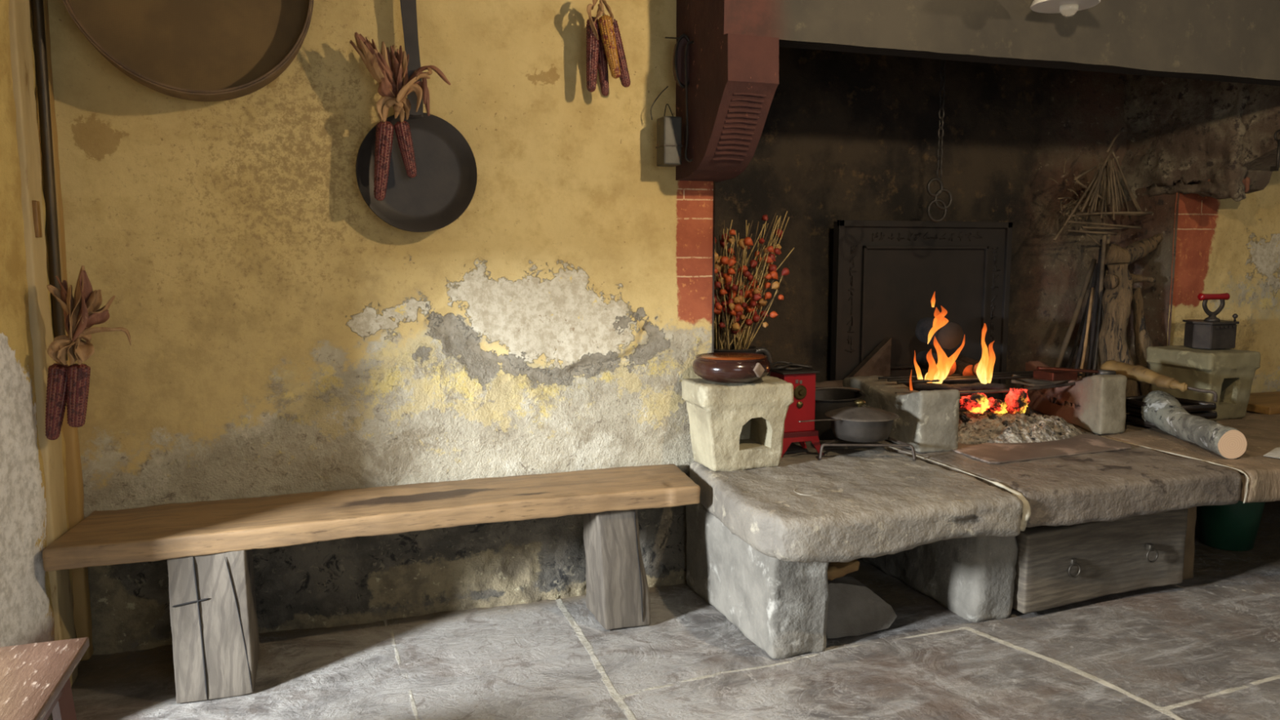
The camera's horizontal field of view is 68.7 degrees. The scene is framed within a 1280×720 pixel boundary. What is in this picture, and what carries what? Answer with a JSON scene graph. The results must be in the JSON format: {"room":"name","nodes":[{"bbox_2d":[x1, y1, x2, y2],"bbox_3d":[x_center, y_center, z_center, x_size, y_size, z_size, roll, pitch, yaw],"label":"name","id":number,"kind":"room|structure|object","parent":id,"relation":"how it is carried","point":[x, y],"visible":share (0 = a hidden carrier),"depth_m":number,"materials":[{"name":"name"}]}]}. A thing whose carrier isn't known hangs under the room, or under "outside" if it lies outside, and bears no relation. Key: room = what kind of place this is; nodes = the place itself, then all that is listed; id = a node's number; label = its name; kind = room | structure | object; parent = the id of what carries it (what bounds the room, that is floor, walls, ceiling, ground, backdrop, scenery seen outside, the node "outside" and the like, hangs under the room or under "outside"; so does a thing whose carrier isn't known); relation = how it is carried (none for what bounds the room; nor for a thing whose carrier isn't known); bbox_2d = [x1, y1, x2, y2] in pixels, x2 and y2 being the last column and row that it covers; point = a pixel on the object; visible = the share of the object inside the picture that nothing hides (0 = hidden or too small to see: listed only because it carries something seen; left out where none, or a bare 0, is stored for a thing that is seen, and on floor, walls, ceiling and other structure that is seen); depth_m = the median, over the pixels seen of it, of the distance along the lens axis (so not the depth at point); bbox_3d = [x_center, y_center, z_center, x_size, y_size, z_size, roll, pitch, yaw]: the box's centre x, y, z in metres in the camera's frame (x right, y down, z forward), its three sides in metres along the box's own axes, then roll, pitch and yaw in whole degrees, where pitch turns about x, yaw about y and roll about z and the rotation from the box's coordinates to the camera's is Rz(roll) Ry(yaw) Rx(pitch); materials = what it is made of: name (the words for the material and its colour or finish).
{"room":"historic interior","nodes":[
{"label":"historic interior","id":0,"kind":"room"},
{"bbox_2d":[0,0,80,665],"bbox_3d":[-1.674,-0.323,2.535,0.040,2.640,0.682,-2,7,-15],"label":"wall","id":1,"kind":"structure","parent":0,"point":[26,608],"depth_m":2.46,"materials":[{"name":"paint"}]},
{"bbox_2d":[8,0,78,687],"bbox_3d":[-1.692,-0.330,2.601,0.062,2.604,0.152,-2,7,-19],"label":"trim","id":2,"kind":"structure","parent":1,"relation":"attached to","point":[19,14],"depth_m":2.59,"materials":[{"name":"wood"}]},
{"bbox_2d":[31,0,67,360],"bbox_3d":[-1.714,-0.818,2.683,0.034,1.650,0.032,4,8,32],"label":"pole","id":3,"kind":"object","parent":1,"relation":"attached to","point":[37,11],"visible":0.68,"depth_m":2.70,"materials":[{"name":"brown wood"}]},
{"bbox_2d":[30,0,93,661],"bbox_3d":[-1.751,-0.352,2.796,0.058,2.600,0.062,-2,7,-19],"label":"trim","id":4,"kind":"structure","parent":1,"relation":"attached to","point":[82,602],"depth_m":2.85,"materials":[{"name":"paint"}]},
{"bbox_2d":[44,265,131,439],"bbox_3d":[-1.506,-0.018,2.545,0.228,0.475,0.100,-2,7,-19],"label":"bunch","id":5,"kind":"object","parent":1,"relation":"hanging from","point":[68,384],"visible":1,"depth_m":2.53,"materials":[{"name":"brown plant"}]},
{"bbox_2d":[47,0,713,654],"bbox_3d":[-0.802,-0.395,3.157,2.260,2.640,0.064,-2,7,-19],"label":"wall","id":6,"kind":"structure","parent":0,"point":[287,337],"depth_m":3.16,"materials":[{"name":"yellow paint"}]},
{"bbox_2d":[62,0,313,102],"bbox_3d":[-1.327,-1.119,2.768,0.686,0.685,0.179,-2,7,-19],"label":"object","id":7,"kind":"object","parent":6,"relation":"hanging from","point":[206,51],"visible":1,"depth_m":2.80,"materials":[{"name":"brown wood"}]},
{"bbox_2d":[350,31,450,200],"bbox_3d":[-0.750,-0.764,2.959,0.303,0.513,0.132,-2,7,-19],"label":"bunch","id":8,"kind":"object","parent":6,"relation":"hanging from","point":[388,69],"visible":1,"depth_m":2.94,"materials":[{"name":"brown plant"}]},
{"bbox_2d":[355,0,477,232],"bbox_3d":[-0.729,-0.858,3.036,0.388,0.881,0.046,-2,7,-19],"label":"pan","id":9,"kind":"object","parent":6,"relation":"hanging from","point":[443,187],"visible":0.84,"depth_m":3.08,"materials":[{"name":"black metal"}]},
{"bbox_2d":[586,0,630,96],"bbox_3d":[-0.110,-1.066,3.173,0.166,0.324,0.094,-2,7,-19],"label":"bunch","id":10,"kind":"object","parent":6,"relation":"hanging from","point":[604,45],"visible":1,"depth_m":3.15,"materials":[{"name":"brown plant"}]},
{"bbox_2d":[650,86,682,166],"bbox_3d":[0.093,-0.827,3.292,0.088,0.284,0.095,-2,7,-19],"label":"tin box","id":11,"kind":"object","parent":6,"relation":"hanging from","point":[668,145],"visible":1,"depth_m":3.26,"materials":[{"name":"metal"}]},
{"bbox_2d":[665,33,689,88],"bbox_3d":[0.139,-1.045,3.291,0.081,0.187,0.079,-2,7,-19],"label":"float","id":12,"kind":"object","parent":6,"relation":"attached to","point":[678,56],"visible":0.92,"depth_m":3.26,"materials":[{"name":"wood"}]},
{"bbox_2d":[47,500,1279,719],"bbox_3d":[1.093,1.066,1.882,9.200,0.006,5.600,-2,7,-19],"label":"floor","id":13,"kind":"structure","parent":0,"point":[1206,646],"depth_m":2.89,"materials":[{"name":"stone"}]},
{"bbox_2d":[0,637,88,719],"bbox_3d":[-1.365,0.848,1.753,0.536,0.457,0.396,-2,7,-19],"label":"stool","id":14,"kind":"object","parent":13,"relation":"on","point":[35,681],"visible":1,"depth_m":1.84,"materials":[{"name":"brown wood"}]},
{"bbox_2d":[42,463,700,703],"bbox_3d":[-0.736,0.687,3.034,1.980,0.491,0.438,-2,7,-19],"label":"bench","id":15,"kind":"object","parent":13,"relation":"on","point":[207,547],"visible":1,"depth_m":2.86,"materials":[{"name":"brown wood"}]},
{"bbox_2d":[826,576,897,638],"bbox_3d":[0.723,0.827,3.176,0.296,0.175,0.135,-2,7,-19],"label":"stone","id":16,"kind":"object","parent":13,"relation":"on","point":[855,609],"visible":0.66,"depth_m":3.14,"materials":[{"name":"grey stone"}]},
{"bbox_2d":[826,559,859,580],"bbox_3d":[0.675,0.708,3.182,0.138,0.071,0.081,-2,7,-19],"label":"firewood","id":17,"kind":"object","parent":16,"relation":"on","point":[835,570],"visible":0.51,"depth_m":3.16,"materials":[{"name":"brown wood"}]},
{"bbox_2d":[685,400,1279,658],"bbox_3d":[2.231,0.563,4.131,4.375,0.519,1.863,-2,7,-19],"label":"stone hearth","id":18,"kind":"object","parent":13,"relation":"on","point":[762,543],"visible":0.75,"depth_m":3.22,"materials":[{"name":"grey stone"}]},
{"bbox_2d":[681,375,793,471],"bbox_3d":[0.356,0.231,3.447,0.365,0.322,0.238,-2,7,-19],"label":"stone brazier","id":19,"kind":"object","parent":18,"relation":"on","point":[733,427],"visible":0.95,"depth_m":3.35,"materials":[{"name":"beige stone"}]},
{"bbox_2d":[692,352,770,383],"bbox_3d":[0.332,0.032,3.398,0.284,0.092,0.288,-2,7,-19],"label":"bowl","id":20,"kind":"object","parent":19,"relation":"on","point":[719,367],"visible":1,"depth_m":3.30,"materials":[{"name":"brown ceramic"}]},
{"bbox_2d":[713,344,772,375],"bbox_3d":[0.370,0.145,3.800,0.241,0.400,0.264,5,8,35],"label":"jug","id":21,"kind":"object","parent":18,"relation":"on","point":[751,349],"visible":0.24,"depth_m":3.77,"materials":[{"name":"brown ceramic"}]},
{"bbox_2d":[713,211,794,349],"bbox_3d":[0.427,-0.307,3.749,0.424,0.574,0.231,-2,7,-19],"label":"bouquet","id":22,"kind":"object","parent":21,"relation":"in","point":[731,308],"visible":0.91,"depth_m":3.71,"materials":[{"name":"plant"}]},
{"bbox_2d":[769,367,823,457],"bbox_3d":[0.594,0.201,3.640,0.199,0.327,0.149,-2,7,-19],"label":"stove","id":23,"kind":"object","parent":18,"relation":"on","point":[803,380],"visible":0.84,"depth_m":3.58,"materials":[{"name":"red metal"}]},
{"bbox_2d":[769,360,812,370],"bbox_3d":[0.565,0.021,3.640,0.185,0.027,0.112,-3,7,-27],"label":"tongs","id":24,"kind":"object","parent":23,"relation":"on","point":[788,366],"visible":0.95,"depth_m":3.63,"materials":[{"name":"black metal"}]},
{"bbox_2d":[815,380,842,386],"bbox_3d":[0.912,0.192,4.425,0.405,0.187,0.146,-2,7,-19],"label":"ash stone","id":25,"kind":"object","parent":18,"relation":"on","point":[829,383],"visible":0.07,"depth_m":4.38,"materials":[{"name":"brown stone"}]},
{"bbox_2d":[847,337,891,377],"bbox_3d":[1.063,0.025,4.496,0.300,0.260,0.040,-2,7,-19],"label":"sheet","id":26,"kind":"object","parent":25,"relation":"on","point":[877,362],"visible":0.55,"depth_m":4.50,"materials":[{"name":"brown metal"}]},
{"bbox_2d":[814,386,865,439],"bbox_3d":[0.779,0.210,4.016,0.364,0.222,0.364,-2,7,-19],"label":"cauldron","id":27,"kind":"object","parent":18,"relation":"on","point":[827,398],"visible":0.44,"depth_m":3.88,"materials":[{"name":"black metal"}]},
{"bbox_2d":[818,436,915,460],"bbox_3d":[0.825,0.333,3.653,0.353,0.059,0.399,-2,7,-19],"label":"trivet","id":28,"kind":"object","parent":18,"relation":"on","point":[829,443],"visible":0.68,"depth_m":3.53,"materials":[{"name":"grey metal"}]},
{"bbox_2d":[798,399,898,442],"bbox_3d":[0.766,0.231,3.588,0.472,0.153,0.280,-2,7,-19],"label":"saucepan","id":29,"kind":"object","parent":28,"relation":"on","point":[859,424],"visible":1,"depth_m":3.53,"materials":[{"name":"grey metal"}]},
{"bbox_2d":[842,375,959,453],"bbox_3d":[1.090,0.203,3.987,0.193,0.250,0.716,-2,7,-13],"label":"stone block","id":30,"kind":"object","parent":18,"relation":"on","point":[927,421],"visible":0.7,"depth_m":3.67,"materials":[{"name":"grey stone"}]},
{"bbox_2d":[909,355,923,390],"bbox_3d":[1.172,0.043,3.976,0.084,0.168,0.020,-5,8,-34],"label":"flame","id":31,"kind":"object","parent":30,"relation":"on","point":[919,375],"visible":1,"depth_m":3.98,"materials":[{"name":"orange"}]},
{"bbox_2d":[915,351,956,376],"bbox_3d":[1.340,0.015,4.238,0.089,0.093,0.224,-1,7,-10],"label":"log","id":32,"kind":"object","parent":30,"relation":"on","point":[921,358],"visible":0.41,"depth_m":4.25,"materials":[{"name":"brown wood"}]},
{"bbox_2d":[915,317,963,350],"bbox_3d":[1.376,-0.125,4.320,0.129,0.135,0.226,-1,7,-11],"label":"log","id":33,"kind":"object","parent":32,"relation":"on","point":[950,335],"visible":0.78,"depth_m":4.22,"materials":[{"name":"brown wood"}]},
{"bbox_2d":[911,382,972,391],"bbox_3d":[1.303,0.122,4.037,0.292,0.060,0.040,-2,7,-19],"label":"stick","id":34,"kind":"object","parent":30,"relation":"on","point":[919,386],"visible":0.8,"depth_m":4.01,"materials":[{"name":"brown wood"}]},
{"bbox_2d":[924,337,964,383],"bbox_3d":[1.311,0.003,4.046,0.202,0.225,0.046,-2,7,-19],"label":"flame","id":35,"kind":"object","parent":30,"relation":"on","point":[940,371],"visible":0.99,"depth_m":4.03,"materials":[{"name":"orange"}]},
{"bbox_2d":[927,310,948,343],"bbox_3d":[1.283,-0.152,4.030,0.101,0.164,0.035,-2,7,-19],"label":"flame","id":36,"kind":"object","parent":35,"relation":"on","point":[940,321],"visible":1,"depth_m":4.02,"materials":[{"name":"orange"}]},
{"bbox_2d":[930,293,935,306],"bbox_3d":[1.256,-0.260,4.008,0.020,0.068,0.013,-2,7,-19],"label":"flame","id":37,"kind":"object","parent":36,"relation":"on","point":[933,299],"visible":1,"depth_m":4.00,"materials":[{"name":"orange"}]},
{"bbox_2d":[953,359,974,375],"bbox_3d":[1.469,0.040,4.328,0.080,0.084,0.224,-1,7,-10],"label":"log","id":38,"kind":"object","parent":30,"relation":"on","point":[963,368],"visible":0.41,"depth_m":4.23,"materials":[{"name":"brown wood"}]},
{"bbox_2d":[956,354,979,375],"bbox_3d":[1.514,0.024,4.320,0.075,0.084,0.223,-1,7,-11],"label":"log","id":39,"kind":"object","parent":30,"relation":"on","point":[961,357],"visible":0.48,"depth_m":4.26,"materials":[{"name":"brown wood"}]},
{"bbox_2d":[878,370,1082,394],"bbox_3d":[1.545,0.098,4.159,1.110,0.064,0.254,-2,7,-19],"label":"grate","id":40,"kind":"object","parent":30,"relation":"on","point":[1028,374],"visible":0.56,"depth_m":4.12,"materials":[{"name":"grey metal"}]},
{"bbox_2d":[954,382,1006,390],"bbox_3d":[1.481,0.121,4.099,0.276,0.045,0.035,-2,7,-19],"label":"stick","id":41,"kind":"object","parent":30,"relation":"on","point":[975,386],"visible":0.87,"depth_m":4.09,"materials":[{"name":"brown wood"}]},
{"bbox_2d":[976,324,995,383],"bbox_3d":[1.517,-0.021,4.100,0.103,0.282,0.030,-4,8,-30],"label":"flame","id":42,"kind":"object","parent":41,"relation":"on","point":[984,369],"visible":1,"depth_m":4.09,"materials":[{"name":"orange"}]},
{"bbox_2d":[1010,373,1070,386],"bbox_3d":[1.846,0.091,4.251,0.368,0.060,0.048,-1,7,-13],"label":"stick","id":43,"kind":"object","parent":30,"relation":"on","point":[1033,383],"visible":0.72,"depth_m":4.23,"materials":[{"name":"brown wood"}]},
{"bbox_2d":[830,219,1013,401],"bbox_3d":[1.404,-0.219,4.648,1.000,0.930,0.053,-2,7,-19],"label":"fireback","id":44,"kind":"object","parent":18,"relation":"on","point":[886,274],"visible":0.84,"depth_m":4.61,"materials":[{"name":"metal"}]},
{"bbox_2d":[958,410,1106,444],"bbox_3d":[1.562,0.260,4.142,0.840,0.102,0.680,-2,7,-19],"label":"heap","id":45,"kind":"object","parent":18,"relation":"on","point":[1021,428],"visible":0.49,"depth_m":3.91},
{"bbox_2d":[959,412,970,422],"bbox_3d":[1.370,0.243,3.958,0.044,0.047,0.053,-2,7,-19],"label":"charcoal","id":46,"kind":"object","parent":45,"relation":"on","point":[962,416],"visible":0.98,"depth_m":3.95,"materials":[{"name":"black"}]},
{"bbox_2d":[959,392,992,413],"bbox_3d":[1.419,0.182,4.006,0.149,0.090,0.130,-2,7,-19],"label":"ember","id":47,"kind":"object","parent":45,"relation":"on","point":[978,402],"visible":0.91,"depth_m":3.97},
{"bbox_2d":[986,411,995,419],"bbox_3d":[1.492,0.241,3.968,0.036,0.045,0.049,-2,7,-19],"label":"charcoal","id":48,"kind":"object","parent":45,"relation":"on","point":[991,415],"visible":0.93,"depth_m":3.96,"materials":[{"name":"black wood"}]},
{"bbox_2d":[986,396,1007,413],"bbox_3d":[1.556,0.203,4.092,0.093,0.084,0.111,-2,7,-19],"label":"ember","id":49,"kind":"object","parent":45,"relation":"on","point":[997,406],"visible":0.86,"depth_m":4.06},
{"bbox_2d":[1002,420,1008,426],"bbox_3d":[1.529,0.272,3.917,0.030,0.040,0.035,-2,7,-19],"label":"charcoal","id":50,"kind":"object","parent":45,"relation":"on","point":[1005,422],"visible":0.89,"depth_m":3.91,"materials":[{"name":"black wood"}]},
{"bbox_2d":[1004,386,1030,413],"bbox_3d":[1.632,0.188,4.050,0.119,0.142,0.094,-2,7,-19],"label":"ember","id":51,"kind":"object","parent":45,"relation":"on","point":[1017,400],"visible":0.96,"depth_m":4.02},
{"bbox_2d":[1024,406,1032,415],"bbox_3d":[1.670,0.220,4.022,0.030,0.040,0.050,-2,7,-19],"label":"charcoal","id":52,"kind":"object","parent":45,"relation":"on","point":[1028,411],"visible":1,"depth_m":4.01,"materials":[{"name":"black wood"}]},
{"bbox_2d":[952,434,1131,463],"bbox_3d":[1.608,0.349,3.745,0.775,0.008,0.355,-2,7,-19],"label":"plate","id":53,"kind":"object","parent":18,"relation":"on","point":[990,453],"visible":0.86,"depth_m":3.69,"materials":[{"name":"metal"}]},
{"bbox_2d":[1023,360,1127,434],"bbox_3d":[2.005,0.155,4.369,0.142,0.260,0.763,0,7,-4],"label":"stone block","id":54,"kind":"object","parent":18,"relation":"on","point":[1095,404],"visible":0.73,"depth_m":4.09,"materials":[{"name":"grey stone"}]},
{"bbox_2d":[1032,366,1115,381],"bbox_3d":[1.895,0.053,4.132,0.336,0.067,0.188,0,7,1],"label":"scoop","id":55,"kind":"object","parent":54,"relation":"on","point":[1052,374],"visible":0.96,"depth_m":4.08,"materials":[{"name":"red metal"}]},
{"bbox_2d":[1099,360,1217,402],"bbox_3d":[2.227,0.087,4.038,0.107,0.127,0.486,-3,7,-26],"label":"log","id":56,"kind":"object","parent":54,"relation":"on","point":[1136,373],"visible":0.94,"depth_m":4.04,"materials":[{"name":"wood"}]},
{"bbox_2d":[1053,258,1097,367],"bbox_3d":[2.177,-0.136,4.753,0.541,0.751,0.030,-6,9,-41],"label":"leaning pole","id":57,"kind":"object","parent":18,"relation":"on","point":[1077,310],"visible":0.73,"depth_m":4.78,"materials":[{"name":"brown wood"}]},
{"bbox_2d":[1066,283,1096,368],"bbox_3d":[2.250,-0.101,4.824,0.484,0.664,0.023,-6,9,-44],"label":"leaning pole","id":58,"kind":"object","parent":18,"relation":"on","point":[1081,326],"visible":0.41,"depth_m":4.82,"materials":[{"name":"brown wood"}]},
{"bbox_2d":[1074,262,1097,368],"bbox_3d":[2.243,-0.124,4.737,0.025,0.725,0.404,6,9,40],"label":"leaning pole","id":59,"kind":"object","parent":18,"relation":"on","point":[1094,278],"visible":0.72,"depth_m":4.74,"materials":[{"name":"brown wood"}]},
{"bbox_2d":[1079,287,1093,377],"bbox_3d":[2.226,-0.057,4.688,0.020,0.601,0.361,4,8,34],"label":"leaning pole","id":60,"kind":"object","parent":18,"relation":"on","point":[1089,314],"visible":0.67,"depth_m":4.72,"materials":[{"name":"brown wood"}]},
{"bbox_2d":[1084,239,1102,377],"bbox_3d":[2.293,-0.185,4.733,0.026,0.847,0.323,4,8,34],"label":"leaning pole","id":61,"kind":"object","parent":18,"relation":"on","point":[1096,292],"visible":0.62,"depth_m":4.74,"materials":[{"name":"brown wood"}]},
{"bbox_2d":[1091,264,1106,375],"bbox_3d":[2.294,-0.119,4.692,0.022,0.724,0.320,4,8,31],"label":"leaning pole","id":62,"kind":"object","parent":18,"relation":"on","point":[1100,306],"visible":0.59,"depth_m":4.70,"materials":[{"name":"black metal"}]},
{"bbox_2d":[1048,127,1152,364],"bbox_3d":[2.288,-0.469,4.742,0.636,1.402,0.206,-2,7,-19],"label":"rack","id":63,"kind":"object","parent":18,"relation":"on","point":[1101,175],"visible":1,"depth_m":4.67,"materials":[{"name":"brown wood"}]},
{"bbox_2d":[1095,262,1155,396],"bbox_3d":[2.427,-0.111,4.661,0.271,0.743,0.230,2,7,14],"label":"wooden log","id":64,"kind":"object","parent":18,"relation":"on","point":[1117,299],"visible":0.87,"depth_m":4.59,"materials":[{"name":"brown wood"}]},
{"bbox_2d":[1104,233,1163,265],"bbox_3d":[2.551,-0.572,4.757,0.447,0.198,0.135,-2,7,-19],"label":"driftwood horn","id":65,"kind":"object","parent":64,"relation":"on","point":[1134,251],"visible":0.84,"depth_m":4.68,"materials":[{"name":"brown wood"}]},
{"bbox_2d":[1132,287,1153,395],"bbox_3d":[2.543,-0.057,4.699,0.196,0.616,0.096,-2,7,-19],"label":"limb","id":66,"kind":"object","parent":18,"relation":"on","point":[1143,340],"visible":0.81,"depth_m":4.66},
{"bbox_2d":[1125,413,1216,429],"bbox_3d":[2.348,0.272,4.180,0.268,0.032,0.298,-2,7,-19],"label":"tray","id":67,"kind":"object","parent":18,"relation":"on","point":[1130,418],"visible":0.14,"depth_m":4.17,"materials":[{"name":"black metal"}]},
{"bbox_2d":[1125,404,1217,419],"bbox_3d":[2.356,0.231,4.189,0.268,0.032,0.298,-2,7,-19],"label":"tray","id":68,"kind":"object","parent":67,"relation":"on","point":[1207,415],"visible":0.29,"depth_m":4.16,"materials":[{"name":"black metal"}]},
{"bbox_2d":[1125,395,1216,412],"bbox_3d":[2.339,0.193,4.168,0.268,0.032,0.298,-2,7,-19],"label":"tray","id":69,"kind":"object","parent":68,"relation":"on","point":[1189,405],"visible":0.57,"depth_m":4.14,"materials":[{"name":"black metal"}]},
{"bbox_2d":[1141,390,1246,459],"bbox_3d":[2.256,0.257,3.845,0.156,0.178,0.615,1,7,7],"label":"log","id":70,"kind":"object","parent":18,"relation":"on","point":[1228,442],"visible":0.99,"depth_m":3.78,"materials":[{"name":"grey wood"}]},
{"bbox_2d":[1146,345,1260,420],"bbox_3d":[2.696,0.106,4.503,0.324,0.329,0.371,-2,7,-19],"label":"stone brazier","id":71,"kind":"object","parent":18,"relation":"on","point":[1228,372],"visible":0.66,"depth_m":4.37,"materials":[{"name":"grey stone"}]},
{"bbox_2d":[1182,293,1239,349],"bbox_3d":[2.748,-0.193,4.520,0.206,0.263,0.195,-2,7,-19],"label":"iron","id":72,"kind":"object","parent":71,"relation":"on","point":[1211,332],"visible":1,"depth_m":4.46,"materials":[{"name":"black metal"}]},
{"bbox_2d":[1246,391,1279,414],"bbox_3d":[3.488,0.206,4.844,1.103,0.042,0.368,-2,7,-19],"label":"wooden board","id":73,"kind":"object","parent":18,"relation":"on","point":[1266,402],"visible":0.48,"depth_m":4.62,"materials":[{"name":"brown wood"}]},
{"bbox_2d":[1263,447,1279,458],"bbox_3d":[2.590,0.357,3.619,0.400,0.013,0.210,-2,7,-19],"label":"newspaper","id":74,"kind":"object","parent":18,"relation":"on","point":[1275,453],"visible":1,"depth_m":3.61,"materials":[{"name":"beige paper"}]},
{"bbox_2d":[1012,508,1187,613],"bbox_3d":[1.614,0.693,3.587,0.772,0.308,0.497,-2,7,-19],"label":"drawer","id":75,"kind":"object","parent":13,"relation":"on","point":[1058,566],"visible":0.66,"depth_m":3.36,"materials":[{"name":"grey wood"}]},
{"bbox_2d":[1196,500,1265,551],"bbox_3d":[2.563,0.676,4.077,0.284,0.262,0.284,-2,7,-19],"label":"bucket","id":76,"kind":"object","parent":13,"relation":"on","point":[1235,526],"visible":0.51,"depth_m":3.99,"materials":[{"name":"green plastic"}]},
{"bbox_2d":[711,181,715,352],"bbox_3d":[0.138,-0.479,3.894,0.019,2.640,0.865,-2,7,-19],"label":"wall","id":77,"kind":"structure","parent":0,"point":[713,228],"depth_m":3.51,"materials":[{"name":"red brick"}]},
{"bbox_2d":[675,0,778,182],"bbox_3d":[0.287,-1.178,3.189,0.180,1.090,0.475,-2,7,-19],"label":"corbel","id":78,"kind":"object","parent":77,"relation":"attached to","point":[734,78],"depth_m":3.11,"materials":[{"name":"red paint"}]},
{"bbox_2d":[713,46,1127,399],"bbox_3d":[1.296,-0.570,4.679,2.783,2.640,0.106,-2,7,-17],"label":"wall","id":79,"kind":"structure","parent":0,"point":[845,135],"depth_m":4.68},
{"bbox_2d":[724,0,1279,85],"bbox_3d":[1.715,-1.427,3.498,3.100,0.666,0.124,-2,7,-19],"label":"hood","id":80,"kind":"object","parent":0,"point":[1227,37],"depth_m":3.39,"materials":[{"name":"paint"}]},
{"bbox_2d":[684,40,693,162],"bbox_3d":[0.176,-0.895,3.244,0.046,0.414,0.009,-2,7,-19],"label":"bar","id":81,"kind":"object","parent":80,"relation":"hanging from","point":[690,42],"visible":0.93,"depth_m":3.24,"materials":[{"name":"metal"}]},
{"bbox_2d":[1270,128,1279,171],"bbox_3d":[2.833,-0.932,4.154,0.012,0.182,0.057,-2,7,-19],"label":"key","id":82,"kind":"object","parent":80,"relation":"hanging from","point":[1274,168],"visible":1,"depth_m":4.16,"materials":[{"name":"black metal"}]},
{"bbox_2d":[1120,74,1249,395],"bbox_3d":[2.698,-0.583,4.794,0.166,2.640,0.847,-2,7,-19],"label":"wall","id":83,"kind":"structure","parent":0,"point":[1204,143],"depth_m":4.72,"materials":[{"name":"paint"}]},
{"bbox_2d":[1207,177,1250,194],"bbox_3d":[2.825,-0.840,4.495,0.158,0.110,0.152,-2,7,-19],"label":"trim","id":84,"kind":"structure","parent":83,"relation":"attached to","point":[1246,181],"depth_m":4.45,"materials":[{"name":"stone"}]},
{"bbox_2d":[1182,83,1279,193],"bbox_3d":[2.924,-1.327,4.369,0.240,1.065,0.710,-2,7,-19],"label":"trim","id":85,"kind":"structure","parent":83,"relation":"attached to","point":[1260,117],"depth_m":4.30,"materials":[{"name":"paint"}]},
{"bbox_2d":[1167,167,1279,393],"bbox_3d":[3.690,-0.613,5.051,2.125,2.640,0.023,-2,7,-19],"label":"wall","id":86,"kind":"structure","parent":0,"point":[1231,246],"depth_m":4.86,"materials":[{"name":"yellow paint"}]},
{"bbox_3d":[1.520,-1.833,4.025,3.200,0.060,1.320,-2,7,-19],"label":"ceiling","id":87,"kind":"structure","parent":0,"visible":0},
{"bbox_2d":[926,59,952,222],"bbox_3d":[1.309,-1.204,4.034,0.133,1.211,0.030,-1,7,-12],"label":"chain","id":88,"kind":"object","parent":87,"relation":"hanging from","point":[935,200],"visible":0.74,"depth_m":4.07,"materials":[{"name":"black metal"}]},
{"bbox_2d":[1030,0,1100,17],"bbox_3d":[1.425,-1.424,3.114,0.216,0.545,0.216,-2,7,-19],"label":"hanging lamp","id":89,"kind":"object","parent":87,"relation":"hanging from","point":[1067,8],"visible":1,"depth_m":3.13,"materials":[{"name":"white ceramic"}]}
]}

